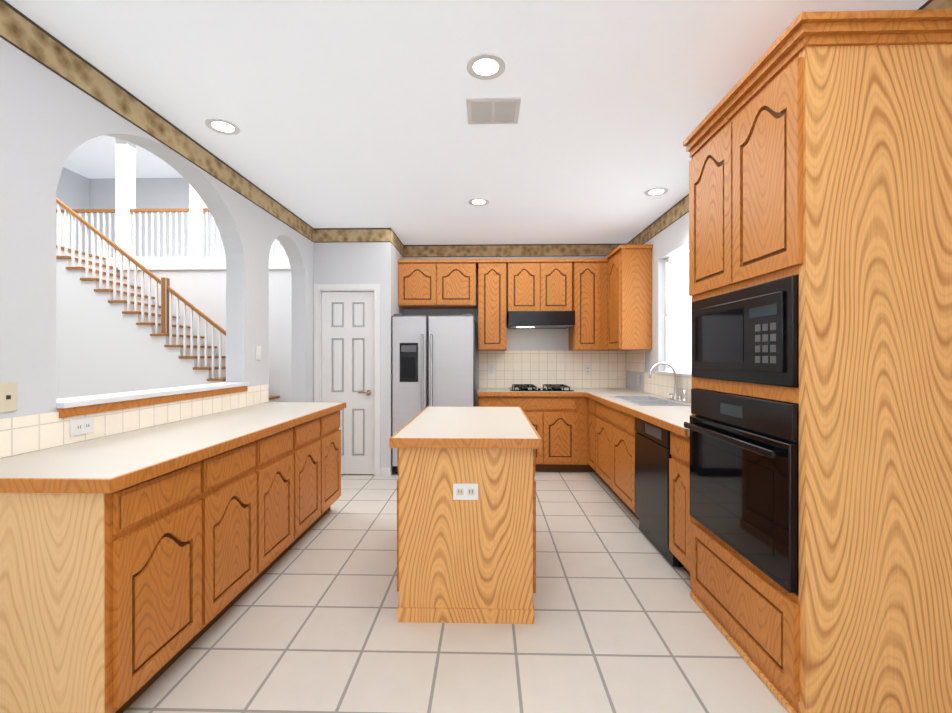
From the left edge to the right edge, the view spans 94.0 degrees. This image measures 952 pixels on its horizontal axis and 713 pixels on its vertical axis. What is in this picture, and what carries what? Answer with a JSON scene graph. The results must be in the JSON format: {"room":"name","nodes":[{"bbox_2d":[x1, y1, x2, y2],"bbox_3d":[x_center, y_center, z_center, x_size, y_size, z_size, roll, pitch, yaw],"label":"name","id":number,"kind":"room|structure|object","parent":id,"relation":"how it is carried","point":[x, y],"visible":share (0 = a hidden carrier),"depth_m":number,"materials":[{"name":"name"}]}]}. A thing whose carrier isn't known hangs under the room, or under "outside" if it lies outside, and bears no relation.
{"room":"kitchen","nodes":[
{"label":"kitchen","id":0,"kind":"room"},
{"bbox_2d":[56,167,88,252],"bbox_3d":[-9.564,-1.490,4.186,0.120,5.600,13.320,0,0,1],"label":"wall","id":1,"kind":"structure","parent":0,"point":[72,190],"depth_m":10.36,"materials":[{"name":"white paint"}]},
{"bbox_2d":[63,135,182,178],"bbox_3d":[-5.732,-4.340,4.028,7.790,0.100,13.440,0,0,1],"label":"ceiling","id":2,"kind":"structure","parent":0,"point":[93,158],"depth_m":9.83,"materials":[{"name":"white paint"}]},
{"bbox_2d":[0,1,313,418],"bbox_3d":[-1.942,-0.048,1.561,0.150,2.720,8.450,0,0,1],"label":"wall","id":3,"kind":"structure","parent":0,"point":[51,121],"depth_m":1.96,"materials":[{"name":"white paint"}]},
{"bbox_2d":[0,382,17,412],"bbox_3d":[-1.857,0.162,1.760,0.008,0.115,0.072,0,0,1],"label":"jack","id":4,"kind":"object","parent":3,"relation":"attached to","point":[8,397],"visible":1,"depth_m":1.76,"materials":[{"name":"beige plastic"}]},
{"bbox_2d":[70,417,93,436],"bbox_3d":[-1.837,0.327,2.074,0.009,0.075,0.118,0,0,1],"label":"outlet","id":5,"kind":"object","parent":3,"relation":"attached to","point":[81,426],"visible":1,"depth_m":2.07,"materials":[{"name":"white plastic"}]},
{"bbox_2d":[56,382,248,417],"bbox_3d":[-1.905,0.237,2.731,0.205,0.068,1.526,0,0,1],"label":"sill","id":6,"kind":"structure","parent":3,"relation":"attached to","point":[75,406],"depth_m":2.43,"materials":[{"name":"white paint"}]},
{"bbox_2d":[0,0,315,242],"bbox_3d":[-1.876,-1.327,1.108,0.003,0.154,7.550,0,0,1],"label":"trim","id":7,"kind":"structure","parent":3,"relation":"attached to","point":[19,30],"depth_m":2.32,"materials":[{"name":"beige paper"}]},
{"bbox_2d":[256,346,260,359],"bbox_3d":[-1.808,-0.030,3.694,0.009,0.118,0.075,0,0,1],"label":"light switch","id":8,"kind":"object","parent":3,"relation":"attached to","point":[258,352],"visible":1,"depth_m":3.68,"materials":[{"name":"white plastic"}]},
{"bbox_2d":[380,468,390,475],"bbox_3d":[-0.054,1.267,1.065,3.648,0.090,7.548,0,0,1],"label":"baseboard","id":9,"kind":"structure","parent":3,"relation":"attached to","point":[385,471],"depth_m":4.85,"materials":[{"name":"white paint"}]},
{"bbox_2d":[89,178,286,256],"bbox_3d":[-5.565,-1.495,10.688,7.550,5.600,0.120,0,0,1],"label":"wall","id":10,"kind":"structure","parent":0,"point":[161,193],"depth_m":10.68,"materials":[{"name":"white paint"}]},
{"bbox_2d":[104,257,290,269],"bbox_3d":[-5.594,-1.774,9.559,7.550,0.220,2.140,0,0,1],"label":"balcony ledge","id":11,"kind":"structure","parent":0,"point":[196,263],"depth_m":8.49,"materials":[{"name":"white paint"}]},
{"bbox_2d":[115,138,206,257],"bbox_3d":[-6.116,-3.089,8.650,1.670,2.408,0.220,0,0,1],"label":"column","id":12,"kind":"structure","parent":11,"relation":"on","point":[125,177],"depth_m":8.56,"materials":[{"name":"white paint"}]},
{"bbox_2d":[56,208,287,257],"bbox_3d":[-5.667,-2.377,8.630,7.350,0.984,0.060,0,0,1],"label":"balcony railing","id":13,"kind":"object","parent":11,"relation":"on","point":[133,211],"visible":0.29,"depth_m":8.63,"materials":[{"name":"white wood"}]},
{"bbox_2d":[116,269,291,401],"bbox_3d":[-5.618,-0.179,8.590,7.550,2.970,0.120,0,0,1],"label":"wall","id":14,"kind":"structure","parent":0,"point":[203,291],"depth_m":8.51,"materials":[{"name":"white paint"}]},
{"bbox_2d":[314,228,403,474],"bbox_3d":[-1.350,-0.051,5.248,0.850,2.720,0.750,0,0,1],"label":"wall","id":15,"kind":"structure","parent":0,"point":[355,262],"depth_m":4.87,"materials":[{"name":"white paint"}]},
{"bbox_2d":[314,284,379,475],"bbox_3d":[-1.413,0.258,4.917,0.734,2.102,0.116,0,0,1],"label":"door frame","id":16,"kind":"structure","parent":15,"relation":"attached to","point":[319,289],"depth_m":4.86,"materials":[{"name":"white paint"}]},
{"bbox_2d":[322,292,373,473],"bbox_3d":[-1.414,0.291,4.892,0.580,2.012,0.085,0,0,1],"label":"pantry door","id":17,"kind":"structure","parent":15,"relation":"in","point":[348,348],"depth_m":4.90,"materials":[{"name":"white paint"}]},
{"bbox_2d":[316,228,391,242],"bbox_3d":[-1.342,-1.330,4.870,0.823,0.154,0.003,0,0,1],"label":"trim","id":18,"kind":"structure","parent":15,"relation":"attached to","point":[323,235],"depth_m":4.87,"materials":[{"name":"beige paper"}]},
{"bbox_2d":[392,230,403,256],"bbox_3d":[-0.923,-1.330,5.231,0.003,0.154,0.720,0,0,1],"label":"trim","id":19,"kind":"structure","parent":15,"relation":"attached to","point":[396,241],"depth_m":5.22,"materials":[{"name":"beige paper"}]},
{"bbox_2d":[123,472,787,712],"bbox_3d":[-3.730,1.360,4.083,11.750,0.100,13.800,0,0,1],"label":"floor","id":20,"kind":"structure","parent":0,"point":[307,622],"depth_m":2.05,"materials":[{"name":"tile"}]},
{"bbox_2d":[0,452,219,712],"bbox_3d":[-1.530,0.874,1.751,0.657,0.875,0.556,0,0,1],"label":"base cabinet","id":21,"kind":"object","parent":20,"relation":"on","point":[143,549],"depth_m":1.47,"materials":[{"name":"brown wood"}]},
{"bbox_2d":[0,402,343,491],"bbox_3d":[-1.501,0.416,2.641,0.671,0.038,2.370,0,0,1],"label":"countertop","id":22,"kind":"structure","parent":21,"relation":"on","point":[101,463],"depth_m":1.88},
{"bbox_2d":[56,198,279,401],"bbox_3d":[-6.299,-0.869,7.959,6.120,4.349,1.015,0,0,1],"label":"staircase","id":23,"kind":"structure","parent":20,"relation":"on","point":[115,333],"depth_m":7.49,"materials":[{"name":"white paint"}]},
{"bbox_2d":[220,436,267,616],"bbox_3d":[-1.519,0.874,2.190,0.657,0.875,0.602,0,0,1],"label":"base cabinet","id":24,"kind":"object","parent":20,"relation":"on","point":[243,468],"depth_m":2.28,"materials":[{"name":"brown wood"}]},
{"bbox_2d":[268,424,303,569],"bbox_3d":[-1.508,0.873,2.652,0.657,0.875,0.602,0,0,1],"label":"base cabinet","id":25,"kind":"object","parent":20,"relation":"on","point":[286,446],"depth_m":2.75,"materials":[{"name":"brown wood"}]},
{"bbox_2d":[304,412,327,534],"bbox_3d":[-1.496,0.873,3.113,0.657,0.875,0.602,0,0,1],"label":"base cabinet","id":26,"kind":"object","parent":20,"relation":"on","point":[315,431],"depth_m":3.24,"materials":[{"name":"brown wood"}]},
{"bbox_2d":[328,408,342,510],"bbox_3d":[-1.486,0.873,3.540,0.657,0.875,0.532,0,0,1],"label":"base cabinet","id":27,"kind":"object","parent":20,"relation":"on","point":[334,434],"depth_m":3.63,"materials":[{"name":"brown wood"}]},
{"bbox_2d":[392,314,474,473],"bbox_3d":[-0.466,0.413,5.194,0.910,1.768,0.755,0,0,1],"label":"fridge","id":28,"kind":"object","parent":20,"relation":"on","point":[433,360],"visible":0.71,"depth_m":4.87,"materials":[{"name":"silver metal"}]},
{"bbox_2d":[393,446,540,623],"bbox_3d":[-0.035,0.873,2.820,0.700,0.875,1.276,0,0,1],"label":"kitchen island","id":29,"kind":"object","parent":20,"relation":"on","point":[466,561],"depth_m":2.19,"materials":[{"name":"brown wood"}]},
{"bbox_2d":[453,483,477,499],"bbox_3d":[-0.051,0.665,2.184,0.124,0.080,0.008,0,0,1],"label":"outlet","id":30,"kind":"object","parent":29,"relation":"attached to","point":[464,491],"visible":1,"depth_m":2.18,"materials":[{"name":"white plastic"}]},
{"bbox_2d":[393,406,540,445],"bbox_3d":[-0.035,0.416,2.830,0.710,0.038,1.340,0,0,1],"label":"island countertop","id":31,"kind":"structure","parent":29,"relation":"on","point":[435,425],"depth_m":2.45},
{"bbox_2d":[478,394,513,406],"bbox_3d":[0.231,0.871,5.272,0.410,0.876,0.617,0,0,1],"label":"base cabinet","id":32,"kind":"object","parent":20,"relation":"on","point":[484,400],"depth_m":4.97,"materials":[{"name":"brown wood"}]},
{"bbox_2d":[514,394,577,471],"bbox_3d":[0.715,0.871,5.260,0.839,0.876,0.617,0,0,1],"label":"base cabinet","id":33,"kind":"object","parent":20,"relation":"on","point":[558,420],"depth_m":4.95,"materials":[{"name":"brown wood"}]},
{"bbox_2d":[478,386,640,393],"bbox_3d":[0.949,0.414,5.244,1.848,0.039,0.637,0,0,1],"label":"countertop","id":34,"kind":"structure","parent":33,"relation":"on","point":[482,389],"depth_m":5.16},
{"bbox_2d":[509,384,573,390],"bbox_3d":[0.756,0.368,5.266,0.720,0.052,0.450,0,0,1],"label":"cooktop","id":35,"kind":"object","parent":34,"relation":"in","point":[532,387],"visible":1,"depth_m":5.11,"materials":[{"name":"black metal"}]},
{"bbox_2d":[578,394,594,471],"bbox_3d":[1.475,0.871,5.241,0.797,0.876,0.617,0,0,1],"label":"base cabinet","id":36,"kind":"object","parent":20,"relation":"on","point":[583,466],"depth_m":4.96,"materials":[{"name":"brown wood"}]},
{"bbox_2d":[585,396,640,474],"bbox_3d":[1.548,0.872,4.705,0.622,0.876,0.488,0,0,1],"label":"base cabinet","id":37,"kind":"object","parent":20,"relation":"on","point":[598,409],"depth_m":4.54,"materials":[{"name":"brown wood"}]},
{"bbox_2d":[585,392,664,399],"bbox_3d":[1.537,0.414,4.660,0.642,0.039,0.498,0,0,1],"label":"countertop","id":38,"kind":"structure","parent":37,"relation":"on","point":[596,395],"depth_m":4.62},
{"bbox_2d":[609,395,690,405],"bbox_3d":[1.525,0.488,3.991,0.420,0.196,0.880,0,0,1],"label":"sink","id":39,"kind":"object","parent":38,"relation":"in","point":[646,401],"visible":0.38,"depth_m":3.98,"materials":[{"name":"silver metal"}]},
{"bbox_2d":[597,420,664,519],"bbox_3d":[1.531,0.980,4.011,0.622,0.661,0.980,0,0,1],"label":"base cabinet","id":40,"kind":"object","parent":20,"relation":"on","point":[611,441],"depth_m":3.79,"materials":[{"name":"brown wood"}]},
{"bbox_2d":[665,428,691,574],"bbox_3d":[1.495,0.874,2.579,0.622,0.876,0.310,0,0,1],"label":"base cabinet","id":41,"kind":"object","parent":20,"relation":"on","point":[680,517],"depth_m":2.58,"materials":[{"name":"brown wood"}]},
{"bbox_2d":[621,404,691,435],"bbox_3d":[1.495,0.416,2.997,0.642,0.039,1.148,0,0,1],"label":"countertop","id":42,"kind":"structure","parent":41,"relation":"on","point":[673,418],"depth_m":3.04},
{"bbox_2d":[648,362,686,402],"bbox_3d":[1.686,0.221,3.937,0.275,0.348,0.320,0,0,1],"label":"faucet","id":43,"kind":"object","parent":42,"relation":"on","point":[674,396],"visible":0.98,"depth_m":3.97,"materials":[{"name":"silver metal"}]},
{"bbox_2d":[635,417,683,566],"bbox_3d":[1.480,0.869,3.042,0.576,0.860,0.610,0,0,1],"label":"dishwasher","id":44,"kind":"object","parent":41,"relation":"in","point":[653,455],"visible":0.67,"depth_m":2.98,"materials":[{"name":"black metal"}]},
{"bbox_2d":[683,9,951,712],"bbox_3d":[1.456,0.069,1.963,0.671,2.485,0.918,0,0,1],"label":"tall cabinet","id":45,"kind":"object","parent":20,"relation":"on","point":[818,145],"visible":0.98,"depth_m":1.55,"materials":[{"name":"brown wood"}]},
{"bbox_2d":[684,388,798,595],"bbox_3d":[1.428,0.518,1.988,0.668,0.691,0.792,0,0,1],"label":"oven","id":46,"kind":"object","parent":45,"relation":"in","point":[744,476],"visible":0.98,"depth_m":1.83,"materials":[{"name":"black glass"}]},
{"bbox_2d":[691,275,798,386],"bbox_3d":[1.448,-0.091,1.987,0.626,0.404,0.792,0,0,1],"label":"microwave","id":47,"kind":"object","parent":45,"relation":"in","point":[750,334],"visible":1,"depth_m":1.83,"materials":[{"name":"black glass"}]},
{"bbox_2d":[5,0,927,244],"bbox_3d":[-0.020,-1.468,1.437,4.000,0.120,8.700,0,0,1],"label":"ceiling","id":48,"kind":"structure","parent":0,"point":[346,113],"depth_m":2.37,"materials":[{"name":"white paint"}]},
{"bbox_2d":[205,118,240,134],"bbox_3d":[-1.548,-1.405,2.716,0.190,0.006,0.190,0,0,1],"label":"recessed light","id":49,"kind":"object","parent":48,"relation":"in","point":[221,126],"visible":1,"depth_m":2.71,"materials":[{"name":"white glass"}]},
{"bbox_2d":[468,198,488,205],"bbox_3d":[0.025,-1.406,4.042,0.190,0.006,0.190,0,0,1],"label":"recessed light","id":50,"kind":"object","parent":48,"relation":"in","point":[478,201],"visible":0.94,"depth_m":4.04,"materials":[{"name":"white glass"}]},
{"bbox_2d":[466,53,505,79],"bbox_3d":[0.048,-1.404,2.156,0.190,0.006,0.190,0,0,1],"label":"recessed light","id":51,"kind":"object","parent":48,"relation":"in","point":[485,66],"visible":1,"depth_m":2.15,"materials":[{"name":"white glass"}]},
{"bbox_2d":[466,97,520,123],"bbox_3d":[0.098,-1.404,2.545,0.300,0.008,0.260,0,0,1],"label":"ceiling vent","id":52,"kind":"object","parent":48,"relation":"in","point":[506,110],"visible":1,"depth_m":2.53,"materials":[{"name":"white metal"}]},
{"bbox_2d":[644,187,667,195],"bbox_3d":[1.540,-1.405,3.794,0.190,0.006,0.190,0,0,1],"label":"recessed light","id":53,"kind":"object","parent":48,"relation":"in","point":[656,191],"visible":0.96,"depth_m":3.79,"materials":[{"name":"white glass"}]},
{"bbox_2d":[488,364,493,373],"bbox_3d":[0.194,0.159,5.568,0.075,0.118,0.009,0,0,1],"label":"electrical outlet","id":54,"kind":"object","parent":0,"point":[490,368],"visible":1,"depth_m":5.57,"materials":[{"name":"white plastic"}]},
{"bbox_2d":[404,243,626,406],"bbox_3d":[0.061,-0.051,5.663,3.950,2.720,0.150,0,0,1],"label":"wall","id":55,"kind":"structure","parent":0,"point":[537,339],"depth_m":5.58,"materials":[{"name":"white paint"}]},
{"bbox_2d":[398,258,608,349],"bbox_3d":[0.470,-0.611,5.395,2.812,1.070,0.357,0,0,1],"label":"upper cabinets","id":56,"kind":"object","parent":55,"relation":"attached to","point":[579,287],"visible":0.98,"depth_m":5.23,"materials":[{"name":"brown wood"}]},
{"bbox_2d":[507,311,574,328],"bbox_3d":[0.757,-0.429,5.313,0.756,0.180,0.507,0,0,1],"label":"range hood","id":57,"kind":"object","parent":56,"relation":"attached to","point":[540,319],"visible":0.98,"depth_m":5.06,"materials":[{"name":"black metal"}]},
{"bbox_2d":[404,244,623,256],"bbox_3d":[0.475,-1.330,5.574,2.780,0.154,0.003,0,0,1],"label":"trim","id":58,"kind":"structure","parent":55,"relation":"attached to","point":[500,250],"depth_m":5.57,"materials":[{"name":"beige paper"}]},
{"bbox_2d":[585,365,590,374],"bbox_3d":[1.393,0.169,5.538,0.075,0.118,0.009,0,0,1],"label":"electrical outlet","id":59,"kind":"object","parent":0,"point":[587,369],"visible":1,"depth_m":5.54,"materials":[{"name":"white plastic"}]},
{"bbox_2d":[627,0,928,391],"bbox_3d":[1.855,-0.048,1.392,0.150,2.720,8.300,0,0,1],"label":"wall","id":60,"kind":"structure","parent":0,"point":[670,240],"depth_m":4.52,"materials":[{"name":"white paint"}]},
{"bbox_2d":[606,245,652,349],"bbox_3d":[1.692,-0.626,4.924,0.347,1.100,0.516,0,0,1],"label":"wall cabinet","id":61,"kind":"object","parent":60,"relation":"attached to","point":[629,297],"visible":1,"depth_m":4.70,"materials":[{"name":"brown wood"}]},
{"bbox_2d":[655,246,691,376],"bbox_3d":[1.893,-0.406,3.891,0.142,1.163,1.320,0,0,1],"label":"window","id":62,"kind":"structure","parent":60,"relation":"in","point":[677,325],"depth_m":4.31,"materials":[{"name":"white glass"}]},
{"bbox_2d":[624,0,951,244],"bbox_3d":[1.778,-1.327,1.392,0.003,0.154,8.300,0,0,1],"label":"trim","id":63,"kind":"structure","parent":60,"relation":"attached to","point":[681,208],"depth_m":4.19,"materials":[{"name":"beige paper"}]}
]}

